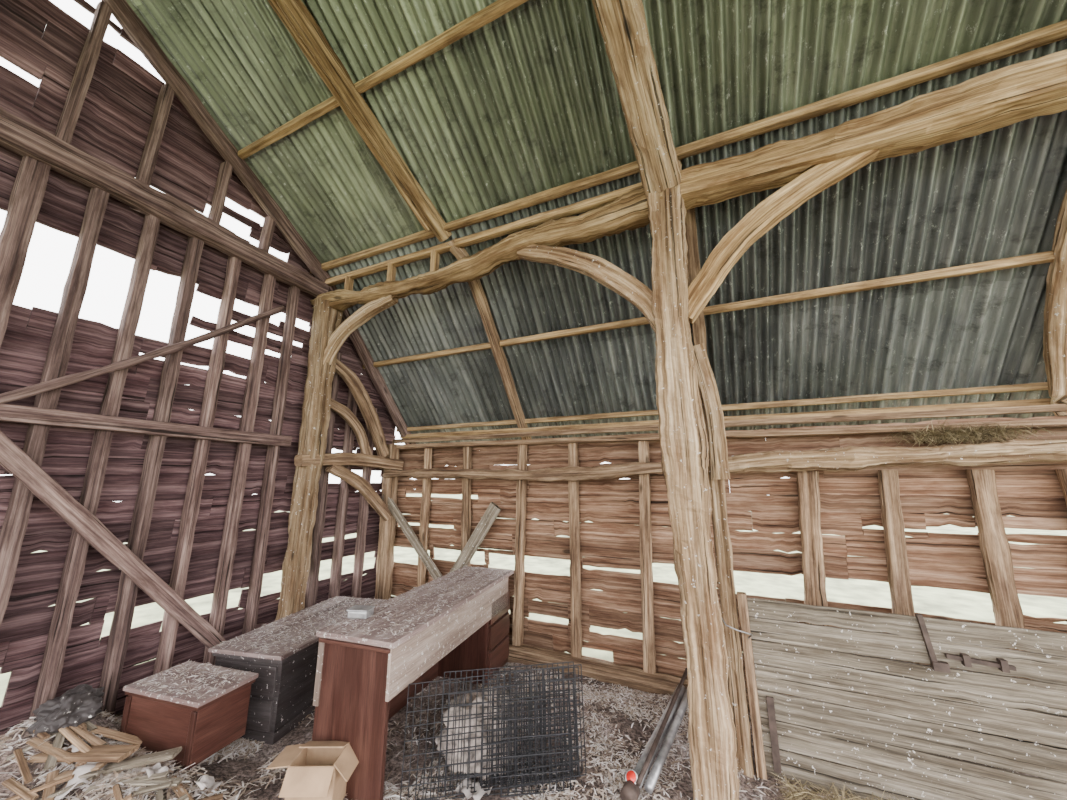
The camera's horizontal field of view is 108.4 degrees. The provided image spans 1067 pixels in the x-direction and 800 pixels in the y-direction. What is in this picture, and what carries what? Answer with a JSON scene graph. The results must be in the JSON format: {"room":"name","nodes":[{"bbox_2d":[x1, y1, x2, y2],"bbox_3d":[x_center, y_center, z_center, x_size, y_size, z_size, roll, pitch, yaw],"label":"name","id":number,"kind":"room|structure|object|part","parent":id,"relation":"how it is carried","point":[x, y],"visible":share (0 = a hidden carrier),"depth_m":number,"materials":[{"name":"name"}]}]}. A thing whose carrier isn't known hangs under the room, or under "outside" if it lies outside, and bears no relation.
{"room":"farm building","nodes":[
{"label":"farm building","id":0,"kind":"room"},
{"bbox_2d":[114,711,122,724],"bbox_3d":[-2.723,1.940,1.991,0.153,0.152,5.000,-5,-13,24],"label":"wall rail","id":1,"kind":"object","parent":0,"point":[120,714],"depth_m":2.38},
{"bbox_2d":[0,0,395,737],"bbox_3d":[-2.960,-0.496,2.298,0.052,5.313,5.858,-5,-13,24],"label":"wall","id":2,"kind":"structure","parent":0,"point":[37,37],"depth_m":2.66,"materials":[{"name":"brown wood"}]},
{"bbox_2d":[0,155,50,347],"bbox_3d":[-2.955,-0.682,2.148,0.099,1.601,0.115,-5,-13,24],"label":"stud","id":3,"kind":"object","parent":2,"relation":"attached to","point":[29,187],"depth_m":2.19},
{"bbox_2d":[0,188,109,627],"bbox_3d":[-2.846,0.292,2.191,0.100,3.410,0.083,-5,-13,24],"label":"stud","id":4,"kind":"object","parent":2,"relation":"attached to","point":[15,522],"depth_m":2.26,"materials":[{"name":"wood"}]},
{"bbox_2d":[28,214,160,719],"bbox_3d":[-2.737,0.340,2.428,0.098,3.410,0.074,-5,-13,24],"label":"stud","id":5,"kind":"object","parent":2,"relation":"attached to","point":[73,569],"depth_m":2.38,"materials":[{"name":"wood"}]},
{"bbox_2d":[0,430,225,648],"bbox_3d":[-2.588,0.937,2.380,0.056,1.801,1.610,-5,-13,24],"label":"diagonal brace","id":6,"kind":"object","parent":2,"relation":"attached to","point":[13,458],"visible":0.88,"depth_m":2.31,"materials":[{"name":"brown wood"}]},
{"bbox_2d":[0,305,285,403],"bbox_3d":[-2.651,-0.315,2.545,0.060,1.437,1.851,-5,-13,24],"label":"diagonal brace","id":7,"kind":"object","parent":2,"relation":"attached to","point":[36,389],"visible":1,"depth_m":2.50,"materials":[{"name":"brown wood"}]},
{"bbox_2d":[0,403,291,446],"bbox_3d":[-2.975,0.007,1.803,0.057,0.148,3.751,-5,-13,24],"label":"wall rail","id":8,"kind":"object","parent":2,"relation":"attached to","point":[8,412],"depth_m":2.49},
{"bbox_2d":[99,237,203,717],"bbox_3d":[-2.626,0.389,2.665,0.099,3.410,0.082,-5,-13,24],"label":"stud","id":9,"kind":"object","parent":2,"relation":"attached to","point":[120,629],"depth_m":2.60,"materials":[{"name":"wood"}]},
{"bbox_2d":[153,256,241,674],"bbox_3d":[-2.514,0.438,2.904,0.100,3.410,0.082,-5,-13,24],"label":"stud","id":10,"kind":"object","parent":2,"relation":"attached to","point":[164,658],"depth_m":2.86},
{"bbox_2d":[203,274,275,664],"bbox_3d":[-2.396,0.491,3.161,0.099,3.410,0.087,-5,-13,24],"label":"stud","id":11,"kind":"object","parent":2,"relation":"attached to","point":[217,617],"depth_m":3.11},
{"bbox_2d":[242,286,299,633],"bbox_3d":[-2.296,0.491,3.385,0.099,3.200,0.072,-5,-13,24],"label":"stud","id":12,"kind":"object","parent":2,"relation":"attached to","point":[279,401],"depth_m":3.34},
{"bbox_2d":[304,352,341,608],"bbox_3d":[-2.080,0.880,3.788,0.100,2.800,0.086,-5,-13,24],"label":"stud","id":13,"kind":"object","parent":2,"relation":"attached to","point":[312,586],"depth_m":3.71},
{"bbox_2d":[328,377,359,598],"bbox_3d":[-1.973,1.025,3.997,0.101,2.600,0.076,-5,-13,24],"label":"stud","id":14,"kind":"object","parent":2,"relation":"attached to","point":[339,536],"depth_m":3.93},
{"bbox_2d":[325,465,391,520],"bbox_3d":[-1.802,0.977,4.034,0.090,0.621,0.854,-5,-13,24],"label":"brace","id":15,"kind":"object","parent":2,"relation":"attached to","point":[356,481],"visible":0.98,"depth_m":4.02,"materials":[{"name":"brown wood"}]},
{"bbox_2d":[351,408,376,597],"bbox_3d":[-1.860,1.222,4.210,0.097,2.300,0.072,-5,-13,24],"label":"stud","id":16,"kind":"object","parent":2,"relation":"attached to","point":[359,554],"depth_m":4.14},
{"bbox_2d":[375,444,398,599],"bbox_3d":[-1.662,1.534,4.362,0.173,2.051,0.152,-5,-13,24],"label":"wall post","id":17,"kind":"object","parent":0,"point":[387,529],"depth_m":4.30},
{"bbox_2d":[0,662,1045,799],"bbox_3d":[0.493,1.502,0.180,7.900,0.392,6.080,-5,-13,24],"label":"straw","id":18,"kind":"structure","parent":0,"point":[241,770],"depth_m":2.23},
{"bbox_2d":[12,745,139,762],"bbox_3d":[-2.301,1.742,1.897,0.632,0.033,0.103,0,-12,1],"label":"plank","id":19,"kind":"object","parent":18,"relation":"on","point":[99,753],"visible":0.66,"depth_m":1.87,"materials":[{"name":"brown wood"}]},
{"bbox_2d":[66,746,181,781],"bbox_3d":[-2.021,1.783,1.876,0.491,0.079,0.073,2,-12,-10],"label":"plank","id":20,"kind":"object","parent":18,"relation":"on","point":[143,760],"visible":0.62,"depth_m":1.88,"materials":[{"name":"grey wood"}]},
{"bbox_2d":[120,659,258,769],"bbox_3d":[-1.975,1.765,2.204,0.590,0.328,0.338,-3,-12,16],"label":"wooden storage box","id":21,"kind":"object","parent":18,"relation":"on","point":[200,708],"visible":0.99,"depth_m":2.11,"materials":[{"name":"brown wood"}]},
{"bbox_3d":[-1.975,1.656,2.228,0.575,0.020,0.315,-3,-12,16],"label":"lid rail","id":22,"kind":"part","parent":21,"relation":"part of","materials":[{"name":"brown wood"}]},
{"bbox_3d":[-1.975,1.634,2.232,0.590,0.024,0.330,-3,-12,16],"label":"lid","id":23,"kind":"part","parent":21,"relation":"part of","materials":[{"name":"brown wood"}]},
{"bbox_2d":[208,595,385,744],"bbox_3d":[-1.744,1.988,3.018,0.588,0.519,1.200,-3,-12,12],"label":"trunk","id":24,"kind":"object","parent":18,"relation":"on","point":[283,652],"visible":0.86,"depth_m":2.55,"materials":[{"name":"black wood"}]},
{"bbox_3d":[-1.868,1.798,2.494,0.470,0.170,0.018,-3,-12,12],"label":"drawer","id":25,"kind":"part","parent":24,"relation":"part of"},
{"bbox_3d":[-1.868,1.984,2.455,0.470,0.170,0.018,-3,-12,12],"label":"drawer","id":26,"kind":"part","parent":24,"relation":"part of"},
{"bbox_3d":[-1.746,1.792,3.058,0.555,0.030,1.160,-3,-12,12],"label":"moulding","id":27,"kind":"part","parent":24,"relation":"part of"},
{"bbox_2d":[275,297,342,619],"bbox_3d":[-2.081,0.679,3.552,0.250,3.401,0.220,-5,-13,24],"label":"post","id":28,"kind":"object","parent":18,"relation":"on","point":[326,319],"visible":0.77,"depth_m":3.52,"materials":[{"name":"brown wood"}]},
{"bbox_2d":[330,399,371,454],"bbox_3d":[-1.911,0.296,3.961,0.097,0.569,0.611,-6,-13,26],"label":"brace","id":29,"kind":"object","parent":28,"relation":"attached to","point":[340,409],"visible":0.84,"depth_m":4.01,"materials":[{"name":"brown wood"}]},
{"bbox_2d":[323,295,397,364],"bbox_3d":[-1.696,-0.553,3.629,0.962,0.772,0.102,-5,-13,24],"label":"brace","id":30,"kind":"object","parent":28,"relation":"attached to","point":[369,310],"visible":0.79,"depth_m":3.64,"materials":[{"name":"brown wood"}]},
{"bbox_2d":[335,359,389,456],"bbox_3d":[-1.857,0.100,4.114,0.110,1.001,0.882,-5,-13,25],"label":"brace","id":31,"kind":"object","parent":28,"relation":"attached to","point":[361,396],"visible":0.9,"depth_m":4.16,"materials":[{"name":"brown wood"}]},
{"bbox_2d":[310,185,698,310],"bbox_3d":[-0.562,-1.158,3.224,3.653,0.384,0.229,-5,-13,24],"label":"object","id":32,"kind":"structure","parent":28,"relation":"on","point":[629,211],"depth_m":2.98,"materials":[{"name":"brown wood"}]},
{"bbox_2d":[0,107,328,297],"bbox_3d":[-3.057,-1.551,1.966,0.209,0.262,4.404,-5,-13,24],"label":"tie beam","id":33,"kind":"structure","parent":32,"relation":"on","point":[19,136],"depth_m":2.63,"materials":[{"name":"brown wood"}]},
{"bbox_2d":[54,1,111,143],"bbox_3d":[-2.927,-2.115,2.501,0.094,1.151,0.082,-5,-13,24],"label":"stud","id":34,"kind":"object","parent":33,"relation":"on","point":[85,68],"visible":0.94,"depth_m":2.48,"materials":[{"name":"brown wood"}]},
{"bbox_2d":[136,83,173,185],"bbox_3d":[-2.771,-1.923,2.815,0.097,0.901,0.084,-5,-13,24],"label":"stud","id":35,"kind":"object","parent":33,"relation":"on","point":[147,164],"visible":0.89,"depth_m":2.80,"materials":[{"name":"brown wood"}]},
{"bbox_2d":[102,0,330,281],"bbox_3d":[-2.638,-2.260,3.047,0.099,1.743,2.482,-5,-13,24],"label":"rafter","id":36,"kind":"object","parent":33,"relation":"on","point":[123,13],"visible":0.98,"depth_m":3.07,"materials":[{"name":"brown wood"}]},
{"bbox_2d":[208,161,232,223],"bbox_3d":[-2.587,-1.695,3.180,0.094,0.602,0.078,-5,-13,24],"label":"stud","id":37,"kind":"object","parent":33,"relation":"on","point":[225,170],"visible":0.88,"depth_m":3.16,"materials":[{"name":"brown wood"}]},
{"bbox_2d":[258,216,275,251],"bbox_3d":[-2.425,-1.501,3.503,0.095,0.353,0.082,-5,-13,24],"label":"stud","id":38,"kind":"object","parent":33,"relation":"on","point":[269,224],"visible":0.87,"depth_m":3.48,"materials":[{"name":"brown wood"}]},
{"bbox_2d":[328,285,415,444],"bbox_3d":[-1.832,-0.295,4.448,0.096,1.660,1.478,-5,-13,24],"label":"rafter","id":39,"kind":"object","parent":33,"relation":"attached to","point":[359,344],"visible":0.71,"depth_m":4.44,"materials":[{"name":"brown wood"}]},
{"bbox_2d":[344,276,353,290],"bbox_3d":[-1.818,-1.106,3.787,0.063,0.230,0.063,-5,-13,24],"label":"block","id":40,"kind":"object","parent":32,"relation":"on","point":[349,281],"visible":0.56,"depth_m":3.77,"materials":[{"name":"brown wood"}]},
{"bbox_2d":[386,263,395,280],"bbox_3d":[-1.317,-1.152,3.564,0.060,0.230,0.060,-5,-13,24],"label":"block","id":41,"kind":"object","parent":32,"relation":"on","point":[391,269],"visible":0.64,"depth_m":3.55,"materials":[{"name":"brown wood"}]},
{"bbox_2d":[430,249,439,270],"bbox_3d":[-0.862,-1.194,3.361,0.061,0.230,0.062,-5,-13,24],"label":"block","id":42,"kind":"object","parent":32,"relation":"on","point":[434,260],"visible":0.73,"depth_m":3.34,"materials":[{"name":"brown wood"}]},
{"bbox_2d":[325,182,641,285],"bbox_3d":[-0.712,-1.328,3.319,3.370,0.066,0.066,-5,-13,24],"label":"purlin","id":43,"kind":"structure","parent":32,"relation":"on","point":[592,203],"depth_m":3.11,"materials":[{"name":"brown wood"}]},
{"bbox_2d":[446,237,531,438],"bbox_3d":[-0.375,-0.456,3.775,0.167,1.652,1.527,-5,-13,24],"label":"rafter","id":44,"kind":"object","parent":43,"relation":"attached to","point":[478,293],"visible":0.87,"depth_m":3.69,"materials":[{"name":"brown wood"}]},
{"bbox_2d":[363,250,1054,368],"bbox_3d":[1.529,-0.705,2.918,7.670,0.076,0.060,-5,-13,24],"label":"purlin","id":45,"kind":"structure","parent":44,"relation":"attached to","point":[1043,257],"depth_m":2.74,"materials":[{"name":"brown wood"}]},
{"bbox_2d":[396,382,1047,431],"bbox_3d":[1.776,0.059,3.313,7.670,0.055,0.054,-5,-13,24],"label":"purlin","id":46,"kind":"structure","parent":44,"relation":"attached to","point":[1042,385],"depth_m":3.10,"materials":[{"name":"brown wood"}]},
{"bbox_2d":[400,398,1050,438],"bbox_3d":[1.807,0.157,3.277,7.600,0.083,0.066,-5,-13,24],"label":"rail","id":47,"kind":"object","parent":44,"relation":"attached to","point":[1031,402],"visible":0.61,"depth_m":3.12,"materials":[{"name":"brown wood"}]},
{"bbox_2d":[312,566,513,799],"bbox_3d":[-0.701,1.813,2.826,0.532,0.775,1.741,-4,-12,18],"label":"desk","id":48,"kind":"object","parent":18,"relation":"on","point":[457,620],"visible":0.94,"depth_m":2.19,"materials":[{"name":"brown wood"}]},
{"bbox_3d":[-0.970,1.675,2.042,0.460,0.730,0.030,-4,-12,18],"label":"panel","id":49,"kind":"part","parent":48,"relation":"part of","materials":[{"name":"brown wood"}]},
{"bbox_3d":[-0.977,1.333,2.091,0.480,0.020,0.015,-4,-12,18],"label":"moulding","id":50,"kind":"part","parent":48,"relation":"part of","materials":[{"name":"brown wood"}]},
{"bbox_2d":[346,605,374,618],"bbox_3d":[-1.074,1.320,2.394,0.138,0.053,0.098,-1,-12,7],"label":"metal tin","id":51,"kind":"object","parent":48,"relation":"on","point":[357,611],"visible":0.99,"depth_m":2.36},
{"bbox_3d":[-1.074,1.299,2.398,0.138,0.010,0.098,-1,-12,7],"label":"lid","id":52,"kind":"part","parent":51,"relation":"part of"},
{"bbox_3d":[-0.912,1.849,2.891,0.020,0.730,1.660,-4,-12,18],"label":"panel","id":53,"kind":"part","parent":48,"relation":"part of","materials":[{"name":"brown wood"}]},
{"bbox_3d":[-0.290,2.160,3.261,0.020,0.165,0.400,-4,-12,18],"label":"drawer","id":54,"kind":"part","parent":48,"relation":"part of","materials":[{"name":"brown wood"}]},
{"bbox_3d":[-0.290,1.974,3.299,0.020,0.165,0.400,-4,-12,18],"label":"drawer","id":55,"kind":"part","parent":48,"relation":"part of","materials":[{"name":"brown wood"}]},
{"bbox_3d":[-0.290,1.788,3.337,0.020,0.165,0.400,-4,-12,18],"label":"drawer","id":56,"kind":"part","parent":48,"relation":"part of","materials":[{"name":"brown wood"}]},
{"bbox_2d":[435,686,522,779],"bbox_3d":[-0.311,1.942,2.345,0.565,0.303,0.501,-5,-13,24],"label":"sack","id":57,"kind":"object","parent":18,"relation":"on","point":[479,698],"visible":0.41,"depth_m":2.21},
{"bbox_2d":[0,663,1020,799],"bbox_3d":[0.346,1.791,1.658,5.873,0.406,2.961,-5,-13,24],"label":"litter","id":58,"kind":"object","parent":18,"relation":"on","point":[389,792],"visible":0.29,"depth_m":2.09,"materials":[{"name":"plant"}]},
{"bbox_2d":[1,721,222,799],"bbox_3d":[-2.031,1.779,1.749,1.227,0.346,0.699,-5,-13,24],"label":"pile","id":59,"kind":"object","parent":58,"relation":"on","point":[159,781],"visible":0.72,"depth_m":1.81,"materials":[{"name":"grey wood"}]},
{"bbox_2d":[25,684,104,735],"bbox_3d":[-2.507,1.643,2.075,0.300,0.143,0.265,-10,-15,41],"label":"sack","id":60,"kind":"object","parent":59,"relation":"on","point":[78,705],"visible":0.98,"depth_m":2.02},
{"bbox_2d":[54,762,108,799],"bbox_3d":[-2.094,1.756,1.792,0.105,0.062,0.150,4,-12,-20],"label":"crumpled paper","id":61,"kind":"object","parent":59,"relation":"on","point":[83,769],"visible":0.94,"depth_m":1.79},
{"bbox_2d":[62,733,108,751],"bbox_3d":[-2.265,1.745,1.952,0.098,0.049,0.140,-3,-12,15],"label":"crumpled paper","id":62,"kind":"object","parent":59,"relation":"on","point":[74,749],"visible":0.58,"depth_m":1.93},
{"bbox_2d":[142,762,168,779],"bbox_3d":[-1.815,1.782,1.847,0.102,0.053,0.074,-5,-13,24],"label":"crumpled paper","id":63,"kind":"object","parent":59,"relation":"on","point":[157,768],"visible":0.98,"depth_m":1.85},
{"bbox_2d":[194,775,222,789],"bbox_3d":[-1.579,1.856,1.868,0.070,0.068,0.100,-3,-12,16],"label":"crumpled paper","id":64,"kind":"object","parent":58,"relation":"on","point":[207,781],"visible":1,"depth_m":1.88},
{"bbox_2d":[266,741,358,799],"bbox_3d":[-1.084,1.861,1.888,0.392,0.252,0.238,0,-12,0],"label":"cardboard box","id":65,"kind":"object","parent":58,"relation":"on","point":[317,770],"visible":0.99,"depth_m":1.86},
{"bbox_2d":[455,779,491,799],"bbox_3d":[-0.308,2.001,1.976,0.160,0.046,0.112,-9,-14,36],"label":"crumpled paper","id":66,"kind":"object","parent":58,"relation":"on","point":[480,792],"visible":0.92,"depth_m":1.97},
{"bbox_2d":[400,662,586,799],"bbox_3d":[-0.216,1.792,2.220,0.956,0.549,0.445,1,-12,-7],"label":"dog crate","id":67,"kind":"object","parent":58,"relation":"on","point":[540,734],"visible":0.96,"depth_m":2.07,"materials":[{"name":"metal"}]},
{"bbox_3d":[-0.188,2.048,2.182,0.855,0.029,0.424,1,-12,-7],"label":"panel","id":68,"kind":"part","parent":67,"relation":"part of","materials":[{"name":"black metal"}]},
{"bbox_3d":[-0.008,1.802,2.157,0.556,0.503,0.056,1,-12,-7],"label":"panel","id":69,"kind":"part","parent":67,"relation":"part of","materials":[{"name":"black metal"}]},
{"bbox_3d":[0.001,1.800,2.086,0.456,0.478,0.034,1,-12,-7],"label":"panel","id":70,"kind":"part","parent":67,"relation":"part of","materials":[{"name":"black metal"}]},
{"bbox_3d":[0.011,1.829,2.040,0.367,0.403,0.055,1,-12,-7],"label":"door","id":71,"kind":"part","parent":67,"relation":"part of","materials":[{"name":"black metal"}]},
{"bbox_2d":[620,668,687,799],"bbox_3d":[0.829,1.988,2.356,0.126,0.191,1.194,-8,-14,35],"label":"bar","id":72,"kind":"object","parent":58,"relation":"on","point":[669,723],"visible":0.94,"depth_m":2.15,"materials":[{"name":"metal"}]},
{"bbox_3d":[0.834,1.962,2.395,0.024,0.123,1.136,-8,-14,33],"label":"rod","id":73,"kind":"part","parent":72,"relation":"part of","materials":[{"name":"metal"}]},
{"bbox_2d":[507,642,749,712],"bbox_3d":[1.770,2.142,2.663,7.500,0.162,0.160,-5,-13,24],"label":"beam","id":74,"kind":"structure","parent":18,"relation":"on","point":[632,677],"depth_m":3.15,"materials":[{"name":"brown wood"}]},
{"bbox_2d":[1055,469,1066,504],"bbox_3d":[3.301,1.183,2.183,0.156,1.563,0.090,-5,-13,24],"label":"stud","id":75,"kind":"object","parent":74,"relation":"on","point":[1061,473],"visible":1,"depth_m":2.35,"materials":[{"name":"brown wood"}]},
{"bbox_2d":[647,160,739,799],"bbox_3d":[0.888,0.253,2.274,0.277,3.720,0.344,-5,-13,24],"label":"post","id":76,"kind":"object","parent":18,"relation":"on","point":[684,445],"visible":0.93,"depth_m":2.14,"materials":[{"name":"brown wood"}]},
{"bbox_2d":[517,244,655,332],"bbox_3d":[0.390,-0.798,2.710,1.111,0.907,0.112,-5,-13,24],"label":"brace","id":77,"kind":"object","parent":76,"relation":"attached to","point":[601,270],"visible":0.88,"depth_m":2.65,"materials":[{"name":"brown wood"}]},
{"bbox_2d":[688,148,879,323],"bbox_3d":[1.390,-0.963,2.277,1.107,0.910,0.111,-5,-13,24],"label":"brace","id":78,"kind":"object","parent":76,"relation":"attached to","point":[768,213],"visible":0.88,"depth_m":2.27,"materials":[{"name":"brown wood"}]},
{"bbox_2d":[659,49,1066,208],"bbox_3d":[2.779,-1.549,1.744,4.301,0.255,0.223,-5,-13,24],"label":"beam","id":79,"kind":"structure","parent":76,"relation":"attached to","point":[1014,93],"depth_m":2.02,"materials":[{"name":"brown wood"}]},
{"bbox_2d":[592,0,680,196],"bbox_3d":[0.537,-1.935,2.146,0.236,1.019,1.272,-8,-14,32],"label":"rafter","id":80,"kind":"object","parent":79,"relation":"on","point":[622,24],"visible":0.99,"depth_m":2.19,"materials":[{"name":"brown wood"}]},
{"bbox_2d":[238,0,527,159],"bbox_3d":[0.863,-2.381,1.770,7.670,0.059,0.054,-5,-13,24],"label":"purlin","id":81,"kind":"structure","parent":80,"relation":"on","point":[495,10],"depth_m":2.53,"materials":[{"name":"brown wood"}]},
{"bbox_2d":[268,0,429,230],"bbox_3d":[-1.303,-2.064,2.824,0.057,1.059,1.480,-8,-14,35],"label":"rafter","id":82,"kind":"object","parent":81,"relation":"on","point":[273,3],"visible":0.45,"depth_m":2.75,"materials":[{"name":"brown wood"}]},
{"bbox_2d":[685,208,706,394],"bbox_3d":[1.314,-0.594,3.064,0.099,1.614,1.427,-5,-13,24],"label":"rafter","id":83,"kind":"object","parent":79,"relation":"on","point":[698,327],"visible":0.29,"depth_m":2.81,"materials":[{"name":"brown wood"}]},
{"bbox_2d":[1043,189,1066,415],"bbox_3d":[3.065,-0.749,2.143,0.165,1.542,1.255,-8,-14,34],"label":"rafter","id":84,"kind":"object","parent":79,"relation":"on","point":[1055,310],"visible":0.98,"depth_m":2.34,"materials":[{"name":"brown wood"}]},
{"bbox_2d":[327,38,1066,443],"bbox_3d":[1.582,-0.665,2.967,7.820,1.748,1.578,-5,-13,24],"label":"sheets","id":85,"kind":"object","parent":84,"relation":"on","point":[999,193],"visible":0.6,"depth_m":2.79,"materials":[{"name":"metal"}]},
{"bbox_3d":[2.469,-2.201,1.311,0.261,0.915,1.259,-5,-13,24],"label":"rafter","id":86,"kind":"object","parent":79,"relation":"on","visible":0},
{"bbox_2d":[310,20,1066,272],"bbox_3d":[1.218,-1.643,2.413,7.670,0.073,0.066,-5,-13,24],"label":"purlin","id":87,"kind":"structure","parent":86,"relation":"on","point":[1055,32],"depth_m":2.28,"materials":[{"name":"brown wood"}]},
{"bbox_2d":[276,0,451,241],"bbox_3d":[-1.278,-2.142,2.717,0.126,1.300,1.891,-8,-14,34],"label":"rafter","id":88,"kind":"object","parent":87,"relation":"on","point":[296,12],"visible":0.99,"depth_m":2.71,"materials":[{"name":"brown wood"}]},
{"bbox_2d":[126,0,1066,263],"bbox_3d":[0.755,-2.725,1.537,7.820,1.813,2.652,-5,-13,24],"label":"sheets","id":89,"kind":"object","parent":88,"relation":"on","point":[527,102],"visible":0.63,"depth_m":2.57,"materials":[{"name":"metal"}]},
{"bbox_2d":[700,395,754,777],"bbox_3d":[1.176,1.038,2.392,0.133,2.230,0.135,-5,-13,24],"label":"wooden plank","id":90,"kind":"object","parent":18,"relation":"on","point":[722,544],"visible":0.67,"depth_m":2.30,"materials":[{"name":"brown wood"}]},
{"bbox_2d":[693,343,729,479],"bbox_3d":[1.122,0.065,2.463,0.259,0.869,0.128,10,-15,-40],"label":"brace","id":91,"kind":"object","parent":90,"relation":"attached to","point":[718,452],"visible":0.93,"depth_m":2.45,"materials":[{"name":"brown wood"}]},
{"bbox_2d":[736,592,766,779],"bbox_3d":[1.252,1.614,2.216,0.062,0.931,0.054,-5,-13,24],"label":"end post","id":92,"kind":"object","parent":18,"relation":"on","point":[760,764],"visible":0.98,"depth_m":2.19,"materials":[{"name":"brown wood"}]},
{"bbox_2d":[722,618,751,638],"bbox_3d":[1.176,1.317,2.214,0.173,0.136,0.083,0,-12,-2],"label":"wire hook","id":93,"kind":"object","parent":92,"relation":"attached to","point":[722,618],"visible":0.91,"depth_m":2.19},
{"bbox_2d":[771,771,907,799],"bbox_3d":[2.171,1.907,1.509,2.132,0.158,0.448,-5,-13,24],"label":"heap","id":94,"kind":"object","parent":18,"relation":"on","point":[791,795],"visible":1,"depth_m":1.94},
{"bbox_2d":[747,597,1066,799],"bbox_3d":[2.442,1.525,1.710,2.600,0.905,0.045,-5,-13,24],"label":"boards","id":95,"kind":"object","parent":18,"relation":"on","point":[877,724],"visible":0.93,"depth_m":1.94,"materials":[{"name":"grey wood"}]},
{"bbox_2d":[766,614,1016,773],"bbox_3d":[1.786,1.548,1.970,1.048,0.880,0.030,-5,-13,24],"label":"straps","id":96,"kind":"object","parent":95,"relation":"attached to","point":[966,660],"visible":0.99,"depth_m":1.93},
{"bbox_2d":[391,416,1066,698],"bbox_3d":[1.774,1.273,2.974,7.798,2.119,0.052,-5,-13,24],"label":"wall","id":97,"kind":"structure","parent":0,"point":[1031,492],"depth_m":3.10,"materials":[{"name":"brown wood"}]},
{"bbox_2d":[381,495,442,579],"bbox_3d":[-1.322,1.485,4.181,0.916,0.935,0.051,-5,-13,22],"label":"diagonal brace","id":98,"kind":"object","parent":97,"relation":"attached to","point":[404,525],"visible":0.92,"depth_m":4.15,"materials":[{"name":"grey wood"}]},
{"bbox_2d":[417,448,432,586],"bbox_3d":[-1.195,1.453,4.218,0.096,1.850,0.089,-5,-13,24],"label":"stud","id":99,"kind":"object","parent":97,"relation":"attached to","point":[426,488],"depth_m":4.23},
{"bbox_2d":[460,446,471,566],"bbox_3d":[-0.702,1.407,3.997,0.125,1.852,0.085,-5,-13,24],"label":"stud","id":100,"kind":"object","parent":97,"relation":"attached to","point":[467,451],"depth_m":4.04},
{"bbox_2d":[449,502,500,572],"bbox_3d":[-0.599,1.434,3.854,0.610,0.813,0.045,-5,-13,24],"label":"diagonal brace","id":101,"kind":"object","parent":97,"relation":"attached to","point":[481,530],"visible":0.84,"depth_m":3.83,"materials":[{"name":"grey wood"}]},
{"bbox_2d":[512,444,527,645],"bbox_3d":[-0.129,1.365,3.739,0.129,1.872,0.089,-5,-13,24],"label":"stud","id":102,"kind":"object","parent":97,"relation":"attached to","point":[521,489],"depth_m":3.69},
{"bbox_2d":[383,462,661,481],"bbox_3d":[-0.234,0.715,3.816,3.254,0.183,0.156,-5,-13,24],"label":"wall rail","id":103,"kind":"object","parent":97,"relation":"attached to","point":[571,473],"depth_m":3.58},
{"bbox_2d":[568,443,581,657],"bbox_3d":[0.377,1.333,3.510,0.104,1.900,0.088,-5,-13,24],"label":"stud","id":104,"kind":"object","parent":97,"relation":"attached to","point":[573,458],"depth_m":3.46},
{"bbox_2d":[638,440,656,673],"bbox_3d":[0.950,1.281,3.254,0.153,1.903,0.092,-5,-13,24],"label":"stud","id":105,"kind":"object","parent":97,"relation":"attached to","point":[646,572],"depth_m":3.20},
{"bbox_2d":[393,404,1066,443],"bbox_3d":[1.758,0.198,3.158,7.600,0.075,0.066,-5,-13,24],"label":"rail","id":106,"kind":"object","parent":97,"relation":"on","point":[1054,407],"visible":0.92,"depth_m":2.96,"materials":[{"name":"brown wood"}]},
{"bbox_2d":[796,471,828,700],"bbox_3d":[2.012,1.301,2.758,0.236,1.569,0.088,-5,-13,24],"label":"stud","id":107,"kind":"object","parent":97,"relation":"attached to","point":[809,504],"depth_m":2.78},
{"bbox_2d":[877,470,920,663],"bbox_3d":[2.447,1.261,2.563,0.186,1.565,0.089,-5,-13,24],"label":"stud","id":108,"kind":"object","parent":97,"relation":"attached to","point":[899,582],"depth_m":2.59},
{"bbox_2d":[965,469,1039,711],"bbox_3d":[2.891,1.221,2.366,0.156,1.563,0.089,-5,-13,24],"label":"stud","id":109,"kind":"object","parent":97,"relation":"attached to","point":[995,549],"depth_m":2.40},
{"bbox_2d":[395,419,1066,449],"bbox_3d":[1.733,0.281,3.086,7.600,0.102,0.158,-5,-13,24],"label":"beam","id":110,"kind":"structure","parent":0,"point":[1054,423],"depth_m":2.93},
{"bbox_2d":[294,452,403,469],"bbox_3d":[-1.844,0.636,4.009,0.123,0.172,1.258,-5,-13,24],"label":"tie beam","id":111,"kind":"structure","parent":110,"relation":"attached to","point":[339,458],"depth_m":3.90,"materials":[{"name":"brown wood"}]},
{"bbox_3d":[1.733,0.281,3.086,7.600,0.102,0.158,-5,-13,24],"label":"plate","id":112,"kind":"part","parent":110,"relation":"part of","materials":[{"name":"brown wood"}]},
{"bbox_2d":[879,420,1063,446],"bbox_3d":[2.791,0.212,2.498,0.898,0.190,0.311,-5,-13,24],"label":"nest","id":113,"kind":"object","parent":110,"relation":"on","point":[958,434],"visible":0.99,"depth_m":2.47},
{"bbox_2d":[728,438,1066,472],"bbox_3d":[3.034,0.336,2.365,3.456,0.211,0.166,-5,-13,24],"label":"horizontal beam","id":114,"kind":"structure","parent":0,"point":[850,458],"depth_m":2.58,"materials":[{"name":"wood"}]},
{"bbox_3d":[3.034,0.336,2.365,3.456,0.211,0.166,-5,-13,24],"label":"rail","id":115,"kind":"part","parent":114,"relation":"part of","materials":[{"name":"brown wood"}]},
{"label":"outside","id":116,"kind":"structure","parent":0,"visible":0},
{"bbox_2d":[0,494,1066,706],"bbox_3d":[0.000,1.685,-0.346,80.000,0.001,80.000,-5,-13,24],"label":"ground","id":117,"kind":"structure","parent":116,"point":[961,604],"depth_m":6.06,"materials":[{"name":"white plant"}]}
]}

